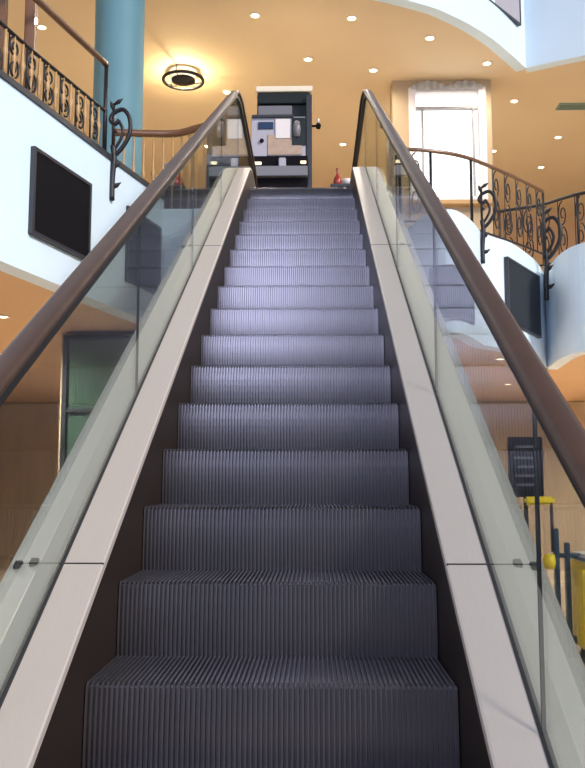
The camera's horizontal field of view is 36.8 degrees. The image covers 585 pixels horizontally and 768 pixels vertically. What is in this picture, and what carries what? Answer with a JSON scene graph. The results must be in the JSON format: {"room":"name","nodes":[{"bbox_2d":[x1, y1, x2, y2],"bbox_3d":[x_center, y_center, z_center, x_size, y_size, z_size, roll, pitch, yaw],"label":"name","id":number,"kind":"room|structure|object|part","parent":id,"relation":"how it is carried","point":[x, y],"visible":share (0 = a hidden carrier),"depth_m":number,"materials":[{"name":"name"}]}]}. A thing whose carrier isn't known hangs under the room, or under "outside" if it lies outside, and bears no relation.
{"room":"shopping mall","nodes":[
{"label":"shopping mall","id":0,"kind":"room"},
{"bbox_2d":[0,77,163,323],"bbox_3d":[-3.348,-2.089,3.167,0.292,1.450,13.990,-2,-7,14],"label":"wall","id":1,"kind":"structure","parent":0,"point":[24,124],"depth_m":7.60,"materials":[{"name":"white paint"}]},
{"bbox_2d":[28,146,91,259],"bbox_3d":[-2.024,-1.550,7.714,0.052,0.740,0.979,-2,-7,15],"label":"television","id":2,"kind":"object","parent":1,"relation":"attached to","point":[60,199],"visible":0.87,"depth_m":7.63,"materials":[{"name":"black glass"},{"name":"dark plastic"}]},
{"bbox_2d":[0,69,165,200],"bbox_3d":[-3.348,-2.834,3.254,0.332,0.050,13.990,-2,-7,14],"label":"trim","id":3,"kind":"structure","parent":1,"relation":"on","point":[3,75],"depth_m":7.85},
{"bbox_2d":[0,0,108,150],"bbox_3d":[-2.409,-2.956,6.930,0.081,1.001,3.964,-2,-7,16],"label":"balcony railing","id":4,"kind":"object","parent":3,"relation":"on","point":[6,50],"visible":0.94,"depth_m":7.92,"materials":[{"name":"brown metal"}]},
{"bbox_3d":[-2.409,-2.935,6.928,0.049,0.031,3.922,-2,-7,16],"label":"rail","id":5,"kind":"part","parent":4,"relation":"part of","materials":[{"name":"metal"}]},
{"bbox_3d":[-2.409,-3.422,6.982,0.079,0.062,3.922,-2,-7,16],"label":"rail","id":6,"kind":"part","parent":4,"relation":"part of","materials":[{"name":"brown wood"}]},
{"bbox_3d":[-1.873,-2.733,8.803,0.041,0.970,0.041,4,-8,-34],"label":"post","id":7,"kind":"part","parent":4,"relation":"part of","materials":[{"name":"metal"}]},
{"bbox_2d":[109,98,132,200],"bbox_3d":[-1.705,-2.325,8.700,0.251,1.038,0.055,-1,-6,11],"label":"iron bracket","id":8,"kind":"object","parent":1,"relation":"attached to","point":[114,164],"visible":1,"depth_m":8.69,"materials":[{"name":"black metal"}]},
{"bbox_3d":[-1.772,-2.088,8.688,0.071,0.564,0.055,-1,-6,11],"label":"stem","id":9,"kind":"part","parent":8,"relation":"part of","materials":[{"name":"metal"}]},
{"bbox_2d":[124,205,161,294],"bbox_3d":[-1.586,-1.390,9.341,0.052,0.780,0.825,-2,-7,15],"label":"television","id":10,"kind":"object","parent":1,"relation":"attached to","point":[151,233],"visible":0.7,"depth_m":9.37,"materials":[{"name":"plastic"}]},
{"bbox_3d":[-1.589,-1.390,9.341,0.045,0.720,0.765,-2,-7,15],"label":"panel","id":11,"kind":"part","parent":10,"relation":"part of","materials":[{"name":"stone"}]},
{"bbox_2d":[162,209,199,278],"bbox_3d":[-1.107,-1.293,9.898,0.750,1.350,0.150,0,-6,1],"label":"wall","id":12,"kind":"structure","parent":0,"point":[177,223],"depth_m":9.88,"materials":[{"name":"white paint"}]},
{"bbox_2d":[58,209,483,473],"bbox_3d":[-0.131,0.391,10.571,5.058,4.750,1.089,0,-6,1],"label":"wall","id":13,"kind":"structure","parent":0,"point":[420,232],"depth_m":10.41,"materials":[{"name":"white paint"}]},
{"bbox_2d":[59,335,132,471],"bbox_3d":[-1.640,0.243,10.002,1.950,1.600,0.130,0,-6,1],"label":"shop window","id":14,"kind":"structure","parent":13,"relation":"in","point":[89,361],"depth_m":10.03,"materials":[{"name":"green glass"}]},
{"bbox_2d":[429,264,474,324],"bbox_3d":[1.945,-1.042,10.306,0.649,0.620,0.300,4,-7,-30],"label":"wall panel","id":15,"kind":"object","parent":13,"relation":"attached to","point":[454,300],"visible":0.66,"depth_m":10.13,"materials":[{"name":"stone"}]},
{"bbox_3d":[1.944,-1.330,10.337,0.644,0.040,0.294,4,-7,-31],"label":"frame","id":16,"kind":"part","parent":15,"relation":"part of","materials":[{"name":"grey metal"}]},
{"bbox_3d":[1.944,-0.754,10.273,0.644,0.040,0.294,4,-7,-31],"label":"frame","id":17,"kind":"part","parent":15,"relation":"part of","materials":[{"name":"grey metal"}]},
{"bbox_2d":[477,183,497,263],"bbox_3d":[2.467,-2.038,11.109,0.251,1.038,0.055,-2,-7,21],"label":"iron bracket","id":18,"kind":"object","parent":13,"relation":"attached to","point":[480,200],"visible":1,"depth_m":11.10,"materials":[{"name":"black metal"}]},
{"bbox_3d":[2.404,-1.800,11.107,0.071,0.564,0.055,-2,-7,21],"label":"stem","id":19,"kind":"part","parent":18,"relation":"part of","materials":[{"name":"metal"}]},
{"bbox_2d":[0,402,584,557],"bbox_3d":[0.471,2.058,19.033,24.000,3.300,0.300,0,-6,1],"label":"wall","id":20,"kind":"structure","parent":0,"point":[29,432],"depth_m":18.95,"materials":[{"name":"paint"}]},
{"bbox_2d":[0,271,584,402],"bbox_3d":[0.234,-0.714,9.634,24.000,0.100,27.000,0,-6,1],"label":"ceiling","id":21,"kind":"structure","parent":0,"point":[20,299],"depth_m":12.49,"materials":[{"name":"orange paint"}]},
{"bbox_2d":[0,315,9,318],"bbox_3d":[-3.037,-0.704,9.211,0.162,0.012,0.162,0,-6,1],"label":"recessed light","id":22,"kind":"object","parent":21,"relation":"in","point":[1,316],"visible":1,"depth_m":9.19,"materials":[{"name":"beige ceramic"}]},
{"bbox_2d":[0,557,584,665],"bbox_3d":[0.111,2.185,4.284,24.000,0.200,37.000,0,-6,1],"label":"floor","id":23,"kind":"structure","parent":0,"point":[5,562],"depth_m":15.23,"materials":[{"name":"stone"}]},
{"bbox_2d":[0,89,584,767],"bbox_3d":[0.001,-0.471,5.024,1.624,5.867,12.380,0,-6,1],"label":"escalator","id":24,"kind":"object","parent":23,"relation":"on","point":[287,527],"visible":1,"depth_m":2.97,"materials":[{"name":"metal"}]},
{"bbox_3d":[-0.641,-0.670,5.122,0.074,5.450,12.260,0,-6,1],"label":"handrail","id":25,"kind":"part","parent":24,"relation":"part of","materials":[{"name":"rubber"}]},
{"bbox_3d":[-0.515,-0.104,5.056,0.008,5.080,11.500,0,-6,1],"label":"skirt panel","id":26,"kind":"part","parent":24,"relation":"part of","materials":[{"name":"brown metal"}]},
{"bbox_3d":[-0.572,-2.192,8.132,0.010,1.591,1.544,0,-6,1],"label":"glass panel","id":27,"kind":"part","parent":24,"relation":"part of","materials":[{"name":"clear glass"}]},
{"bbox_3d":[-0.522,-2.425,10.180,0.010,0.748,2.464,0,-6,1],"label":"glass panel","id":28,"kind":"part","parent":24,"relation":"part of","materials":[{"name":"clear glass"}]},
{"bbox_3d":[0.765,-2.429,10.148,0.010,0.748,2.464,0,-6,1],"label":"glass panel","id":29,"kind":"part","parent":24,"relation":"part of","materials":[{"name":"clear glass"}]},
{"bbox_3d":[0.716,-2.196,8.101,0.010,1.591,1.544,0,-6,1],"label":"glass panel","id":30,"kind":"part","parent":24,"relation":"part of","materials":[{"name":"clear glass"}]},
{"bbox_3d":[0.677,-1.502,6.415,0.010,1.746,1.644,0,-6,1],"label":"glass panel","id":31,"kind":"part","parent":24,"relation":"part of","materials":[{"name":"clear glass"}]},
{"bbox_3d":[0.520,-0.107,5.031,0.008,5.080,11.500,0,-6,1],"label":"skirt panel","id":32,"kind":"part","parent":24,"relation":"part of","materials":[{"name":"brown metal"}]},
{"bbox_3d":[0.646,-0.674,5.091,0.074,5.450,12.260,0,-6,1],"label":"handrail","id":33,"kind":"part","parent":24,"relation":"part of","materials":[{"name":"rubber"}]},
{"bbox_2d":[507,437,543,527],"bbox_3d":[2.096,1.472,7.836,0.360,2.000,0.360,0,-6,1],"label":"sign stand","id":34,"kind":"object","parent":23,"relation":"on","point":[519,449],"visible":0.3,"depth_m":7.90,"materials":[{"name":"black metal"},{"name":"black plastic"},{"name":"pale ink"}]},
{"bbox_2d":[524,497,584,663],"bbox_3d":[2.674,1.700,7.492,1.350,1.470,0.606,0,-6,1],"label":"cart","id":35,"kind":"object","parent":23,"relation":"on","point":[574,572],"visible":0.81,"depth_m":7.49,"materials":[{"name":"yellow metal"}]},
{"bbox_3d":[2.129,1.006,7.585,0.260,0.070,0.060,0,-6,1],"label":"bar handle","id":36,"kind":"part","parent":35,"relation":"part of","materials":[{"name":"yellow plastic"}]},
{"bbox_3d":[2.229,1.230,7.558,0.027,0.420,0.027,0,-6,1],"label":"handle post","id":37,"kind":"part","parent":35,"relation":"part of","materials":[{"name":"metal"}]},
{"bbox_2d":[572,551,584,562],"bbox_3d":[2.879,1.481,7.514,0.880,0.070,0.520,0,-6,1],"label":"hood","id":38,"kind":"object","parent":35,"relation":"attached to","point":[579,556],"depth_m":7.51,"materials":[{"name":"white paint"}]},
{"bbox_2d":[6,0,584,213],"bbox_3d":[0.347,-5.282,14.767,24.000,0.150,17.800,0,-6,1],"label":"ceiling","id":39,"kind":"structure","parent":0,"point":[232,50],"depth_m":14.72,"materials":[{"name":"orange paint"}]},
{"bbox_2d":[37,24,47,30],"bbox_3d":[-3.772,-5.368,13.248,0.171,0.012,0.171,0,-6,1],"label":"recessed light","id":40,"kind":"object","parent":39,"relation":"in","point":[39,26],"visible":0.97,"depth_m":13.24,"materials":[{"name":"beige ceramic"}]},
{"bbox_2d":[162,64,204,90],"bbox_3d":[-1.825,-5.112,14.701,0.716,0.202,0.716,0,-6,1],"label":"lamp","id":41,"kind":"object","parent":39,"relation":"attached to","point":[181,75],"visible":1,"depth_m":14.62,"materials":[{"name":"metal"}]},
{"bbox_3d":[-1.825,-5.180,14.709,0.460,0.060,0.460,0,-6,1],"label":"glow dish","id":42,"kind":"part","parent":41,"relation":"part of","materials":[{"name":"white glass"}]},
{"bbox_2d":[223,90,230,94],"bbox_3d":[-1.146,-5.123,15.461,0.171,0.012,0.171,0,-6,1],"label":"recessed light","id":43,"kind":"object","parent":39,"relation":"in","point":[226,92],"visible":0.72,"depth_m":15.45,"materials":[{"name":"beige ceramic"}]},
{"bbox_2d":[249,12,260,18],"bbox_3d":[-0.549,-5.406,12.911,0.171,0.012,0.171,0,-6,1],"label":"recessed light","id":44,"kind":"object","parent":39,"relation":"in","point":[255,15],"visible":1,"depth_m":12.90,"materials":[{"name":"beige ceramic"}]},
{"bbox_2d":[303,57,312,61],"bbox_3d":[0.255,-5.257,14.253,0.171,0.012,0.171,0,-6,1],"label":"recessed light","id":45,"kind":"object","parent":39,"relation":"in","point":[306,59],"visible":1,"depth_m":14.25,"materials":[{"name":"beige ceramic"}]},
{"bbox_2d":[346,15,356,20],"bbox_3d":[0.873,-5.397,12.985,0.171,0.012,0.171,0,-6,1],"label":"recessed light","id":46,"kind":"object","parent":39,"relation":"in","point":[349,17],"visible":1,"depth_m":12.98,"materials":[{"name":"beige ceramic"}]},
{"bbox_2d":[368,68,377,72],"bbox_3d":[1.344,-5.215,14.634,0.171,0.012,0.171,0,-6,1],"label":"recessed light","id":47,"kind":"object","parent":39,"relation":"in","point":[371,70],"visible":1,"depth_m":14.63,"materials":[{"name":"beige ceramic"}]},
{"bbox_2d":[424,35,434,40],"bbox_3d":[2.118,-5.332,13.571,0.171,0.012,0.171,0,-6,1],"label":"recessed light","id":48,"kind":"object","parent":39,"relation":"in","point":[429,37],"visible":1,"depth_m":13.57,"materials":[{"name":"beige ceramic"}]},
{"bbox_2d":[482,61,491,65],"bbox_3d":[3.179,-5.242,14.390,0.171,0.012,0.171,0,-6,1],"label":"recessed light","id":49,"kind":"object","parent":39,"relation":"in","point":[485,63],"visible":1,"depth_m":14.38,"materials":[{"name":"beige ceramic"}]},
{"bbox_2d":[509,99,518,102],"bbox_3d":[3.985,-5.083,15.822,0.171,0.012,0.171,0,-6,1],"label":"recessed light","id":50,"kind":"object","parent":39,"relation":"in","point":[512,100],"visible":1,"depth_m":15.82,"materials":[{"name":"beige ceramic"}]},
{"bbox_2d":[555,103,584,109],"bbox_3d":[5.130,-5.055,16.032,0.600,0.019,0.280,0,-6,1],"label":"ceiling vent","id":51,"kind":"object","parent":39,"relation":"in","point":[562,106],"visible":1,"depth_m":16.01,"materials":[{"name":"beige metal"}]},
{"bbox_2d":[390,80,494,236],"bbox_3d":[2.545,-3.289,15.045,1.670,3.750,0.500,0,-6,1],"label":"pier","id":52,"kind":"object","parent":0,"point":[399,104],"visible":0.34,"depth_m":14.90,"materials":[{"name":"paint"}]},
{"bbox_2d":[406,87,492,206],"bbox_3d":[2.624,-4.006,14.886,1.420,2.080,0.310,0,-6,1],"label":"window","id":53,"kind":"structure","parent":52,"relation":"attached to","point":[451,120],"depth_m":14.98,"materials":[{"name":"white glass"}]},
{"bbox_2d":[411,80,482,89],"bbox_3d":[2.622,-5.069,14.918,1.220,0.160,0.060,0,-6,1],"label":"curtain valance","id":54,"kind":"object","parent":53,"relation":"attached to","point":[465,84],"visible":1,"depth_m":14.92,"materials":[{"name":"white fabric"}]},
{"bbox_3d":[2.622,-3.020,14.701,1.420,0.080,0.160,0,-6,1],"label":"sill","id":55,"kind":"part","parent":53,"relation":"part of","materials":[{"name":"brown wood"}]},
{"bbox_2d":[374,0,525,71],"bbox_3d":[-1.077,-6.932,10.901,12.428,2.620,1.564,6,-9,-43],"label":"wall","id":56,"kind":"structure","parent":0,"point":[482,20],"depth_m":13.48,"materials":[{"name":"white paint"}]},
{"bbox_2d":[489,0,520,26],"bbox_3d":[3.205,-6.354,13.852,0.052,0.920,1.488,-6,-9,42],"label":"wall panel","id":57,"kind":"object","parent":56,"relation":"attached to","point":[511,9],"visible":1,"depth_m":14.13,"materials":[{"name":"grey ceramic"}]},
{"bbox_3d":[3.202,-6.354,13.854,0.045,0.860,1.428,-6,-9,42],"label":"panel","id":58,"kind":"part","parent":57,"relation":"part of","materials":[{"name":"grey ceramic"}]},
{"bbox_2d":[471,235,546,368],"bbox_3d":[3.157,-1.074,12.330,0.368,1.450,2.858,-4,-7,32],"label":"wall","id":59,"kind":"structure","parent":0,"point":[493,266],"depth_m":11.51,"materials":[{"name":"white paint"}]},
{"bbox_2d":[398,147,545,259],"bbox_3d":[2.560,-2.390,11.697,2.821,1.026,0.345,5,-8,-36],"label":"balcony railing","id":60,"kind":"object","parent":59,"relation":"on","point":[541,227],"visible":0.87,"depth_m":11.82,"materials":[{"name":"brown metal"}]},
{"bbox_3d":[1.343,-2.453,11.007,0.037,1.000,0.037,-1,-6,11],"label":"post","id":61,"kind":"part","parent":60,"relation":"part of","materials":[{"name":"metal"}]},
{"bbox_3d":[1.740,-2.447,11.059,0.037,1.000,0.037,-1,-6,11],"label":"post","id":62,"kind":"part","parent":60,"relation":"part of","materials":[{"name":"metal"}]},
{"bbox_3d":[2.304,-2.417,11.333,0.037,1.000,0.037,-1,-6,11],"label":"post","id":63,"kind":"part","parent":60,"relation":"part of","materials":[{"name":"metal"}]},
{"bbox_3d":[2.559,-1.950,11.646,2.794,0.026,0.322,5,-8,-35],"label":"rail","id":64,"kind":"part","parent":60,"relation":"part of","materials":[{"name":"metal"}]},
{"bbox_3d":[2.557,-2.874,11.747,2.803,0.052,0.344,5,-8,-36],"label":"rail","id":65,"kind":"part","parent":60,"relation":"part of","materials":[{"name":"brown wood"}]},
{"bbox_3d":[3.604,-2.274,12.622,0.037,1.000,0.037,-1,-6,11],"label":"post","id":66,"kind":"part","parent":60,"relation":"part of","materials":[{"name":"metal"}]},
{"bbox_2d":[504,256,541,338],"bbox_3d":[3.153,-1.156,11.999,0.052,0.900,1.329,-4,-8,33],"label":"television","id":67,"kind":"object","parent":59,"relation":"attached to","point":[522,285],"visible":0.82,"depth_m":11.94,"materials":[{"name":"black glass"},{"name":"dark plastic"}]},
{"bbox_2d":[540,207,562,300],"bbox_3d":[3.725,-1.878,12.640,0.326,1.349,0.071,-5,-8,36],"label":"iron bracket","id":68,"kind":"object","parent":59,"relation":"attached to","point":[547,268],"visible":0.82,"depth_m":12.63,"materials":[{"name":"black metal"}]},
{"bbox_3d":[3.654,-1.567,12.658,0.092,0.733,0.071,-5,-8,36],"label":"stem","id":69,"kind":"part","parent":68,"relation":"part of","materials":[{"name":"metal"}]},
{"bbox_2d":[494,213,584,272],"bbox_3d":[0.545,-2.458,22.551,24.000,3.750,0.300,0,-6,1],"label":"wall","id":70,"kind":"structure","parent":0,"point":[569,224],"depth_m":22.41,"materials":[{"name":"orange paint"}]},
{"bbox_2d":[524,0,584,72],"bbox_3d":[8.018,-6.652,13.430,8.742,2.620,0.676,-2,-7,14],"label":"wall","id":71,"kind":"structure","parent":0,"point":[554,29],"depth_m":14.36,"materials":[{"name":"white paint"}]},
{"bbox_2d":[545,242,584,369],"bbox_3d":[6.125,-1.210,11.104,6.480,1.450,1.814,-4,-8,33],"label":"wall","id":72,"kind":"structure","parent":0,"point":[565,306],"depth_m":12.03,"materials":[{"name":"white paint"}]},
{"bbox_2d":[498,191,584,265],"bbox_3d":[4.911,-2.314,12.383,4.184,1.026,0.365,-4,-7,30],"label":"balcony railing","id":73,"kind":"object","parent":72,"relation":"on","point":[577,195],"visible":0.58,"depth_m":13.03,"materials":[{"name":"metal"}]},
{"bbox_3d":[3.197,-2.172,13.547,0.037,1.000,0.037,-1,-6,11],"label":"post","id":74,"kind":"part","parent":73,"relation":"part of","materials":[{"name":"metal"}]},
{"bbox_3d":[4.912,-2.798,12.435,4.150,0.052,0.364,-4,-7,30],"label":"rail","id":75,"kind":"part","parent":73,"relation":"part of","materials":[{"name":"metal"}]},
{"bbox_3d":[4.141,-2.261,12.745,0.037,1.000,0.037,-1,-6,11],"label":"post","id":76,"kind":"part","parent":73,"relation":"part of","materials":[{"name":"metal"}]},
{"bbox_3d":[0.234,-1.375,9.707,24.000,1.230,27.000,0,-6,1],"label":"floor","id":77,"kind":"structure","parent":0,"visible":0},
{"bbox_2d":[0,0,7,70],"bbox_3d":[-2.486,-3.195,7.511,0.090,1.900,0.090,0,-6,1],"label":"timber post","id":78,"kind":"object","parent":77,"relation":"on","point":[3,3],"visible":0.46,"depth_m":7.46,"materials":[{"name":"brown wood"}]},
{"bbox_2d":[23,0,37,94],"bbox_3d":[-2.337,-3.007,7.838,0.090,1.600,0.090,0,-6,1],"label":"timber post","id":79,"kind":"object","parent":77,"relation":"on","point":[31,8],"visible":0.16,"depth_m":7.82,"materials":[{"name":"brown wood"}]},
{"bbox_2d":[92,0,144,176],"bbox_3d":[-2.235,-3.705,11.285,0.800,3.750,0.800,0,-6,1],"label":"column","id":80,"kind":"structure","parent":77,"relation":"on","point":[119,24],"depth_m":11.07,"materials":[{"name":"teal paint"}]},
{"bbox_2d":[115,123,205,208],"bbox_3d":[-1.549,-2.475,10.327,1.138,1.095,0.236,-1,-6,9],"label":"wooden railing","id":81,"kind":"object","parent":77,"relation":"on","point":[189,130],"visible":0.46,"depth_m":10.36,"materials":[{"name":"brown wood"}]},
{"bbox_3d":[-1.546,-2.975,10.382,1.130,0.089,0.236,-1,-6,9],"label":"rail","id":82,"kind":"part","parent":81,"relation":"part of","materials":[{"name":"brown wood"}]},
{"bbox_3d":[-1.018,-2.471,10.162,0.037,1.050,0.037,-1,-6,11],"label":"post","id":83,"kind":"part","parent":81,"relation":"part of","materials":[{"name":"brown wood"}]},
{"bbox_2d":[164,154,235,208],"bbox_3d":[-1.211,-2.467,11.877,1.010,1.420,0.560,0,-6,1],"label":"countertop","id":84,"kind":"structure","parent":77,"relation":"on","point":[213,163],"depth_m":11.63,"materials":[{"name":"grey ceramic"}]},
{"bbox_3d":[-1.563,-2.346,11.611,0.220,0.960,0.020,0,-6,1],"label":"door","id":85,"kind":"part","parent":84,"relation":"part of","materials":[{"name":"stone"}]},
{"bbox_3d":[-1.328,-2.347,11.605,0.220,0.960,0.020,0,-6,1],"label":"door","id":86,"kind":"part","parent":84,"relation":"part of","materials":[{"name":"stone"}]},
{"bbox_2d":[187,156,198,162],"bbox_3d":[-1.397,-3.031,11.895,0.244,0.265,0.308,-2,-7,15],"label":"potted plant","id":87,"kind":"object","parent":84,"relation":"on","point":[191,158],"visible":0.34,"depth_m":11.83,"materials":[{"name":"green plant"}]},
{"bbox_3d":[-1.093,-2.347,11.599,0.220,0.960,0.020,0,-6,1],"label":"door","id":88,"kind":"part","parent":84,"relation":"part of","materials":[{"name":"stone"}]},
{"bbox_3d":[-0.957,-3.015,12.108,0.450,0.280,0.050,0,-6,1],"label":"panel","id":89,"kind":"part","parent":84,"relation":"part of","materials":[{"name":"grey metal"}]},
{"bbox_2d":[251,86,320,187],"bbox_3d":[-0.080,-2.943,12.581,0.980,2.520,0.950,0,-6,1],"label":"kiosk","id":90,"kind":"object","parent":77,"relation":"on","point":[281,128],"visible":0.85,"depth_m":12.29,"materials":[{"name":"grey metal"}]},
{"bbox_2d":[258,106,291,114],"bbox_3d":[-0.245,-3.850,12.479,0.480,0.160,0.100,0,-6,1],"label":"shelf","id":91,"kind":"object","parent":90,"relation":"attached to","point":[262,110],"depth_m":12.43,"materials":[{"name":"grey ceramic"}]},
{"bbox_3d":[-0.196,-3.447,12.393,0.760,0.580,0.180,0,-6,1],"label":"panel","id":92,"kind":"part","parent":90,"relation":"part of","materials":[{"name":"grey ceramic"}]},
{"bbox_2d":[256,166,307,177],"bbox_3d":[-0.178,-2.918,12.264,0.780,0.140,0.320,0,-6,1],"label":"countertop","id":93,"kind":"structure","parent":90,"relation":"on","point":[262,171],"depth_m":12.10,"materials":[{"name":"grey ceramic"}]},
{"bbox_2d":[275,119,289,137],"bbox_3d":[-0.134,-3.567,12.302,0.210,0.280,0.025,0,-6,1],"label":"poster","id":94,"kind":"object","parent":90,"relation":"attached to","point":[282,126],"depth_m":12.29,"materials":[{"name":"white paper"}]},
{"bbox_2d":[279,158,285,165],"bbox_3d":[-0.140,-3.062,12.183,0.100,0.130,0.070,0,-6,1],"label":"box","id":95,"kind":"object","parent":90,"relation":"on","point":[282,161],"depth_m":12.15,"materials":[{"name":"white paper"}]},
{"bbox_3d":[-0.125,-4.053,12.509,0.740,0.150,0.060,0,-6,1],"label":"header panel","id":96,"kind":"part","parent":90,"relation":"part of","materials":[{"name":"black metal"}]},
{"bbox_3d":[-0.108,-3.338,12.281,0.480,0.300,0.015,0,-6,1],"label":"print panel","id":97,"kind":"part","parent":90,"relation":"part of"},
{"bbox_3d":[0.061,-3.556,12.268,0.110,0.250,0.110,0,-6,1],"label":"spout","id":98,"kind":"part","parent":90,"relation":"part of","materials":[{"name":"silver metal"}]},
{"bbox_3d":[0.234,-2.904,12.342,0.080,2.350,0.140,0,-6,1],"label":"frame","id":99,"kind":"part","parent":90,"relation":"part of","materials":[{"name":"black metal"}]},
{"bbox_2d":[330,183,349,187],"bbox_3d":[0.688,-2.222,12.004,0.340,0.960,0.300,0,-6,1],"label":"pedestal","id":100,"kind":"object","parent":77,"relation":"on","point":[338,185],"visible":0.09,"depth_m":11.91,"materials":[{"name":"stone"}]},
{"bbox_2d":[333,168,341,183],"bbox_3d":[0.618,-2.829,12.073,0.120,0.262,0.120,0,-6,1],"label":"vase","id":101,"kind":"object","parent":100,"relation":"on","point":[337,179],"visible":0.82,"depth_m":12.03,"materials":[{"name":"red ceramic"}]},
{"bbox_2d":[342,178,349,182],"bbox_3d":[0.748,-2.746,12.041,0.150,0.090,0.150,0,-6,1],"label":"bowl","id":102,"kind":"object","parent":100,"relation":"on","point":[346,180],"visible":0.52,"depth_m":11.99,"materials":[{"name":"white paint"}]}
]}

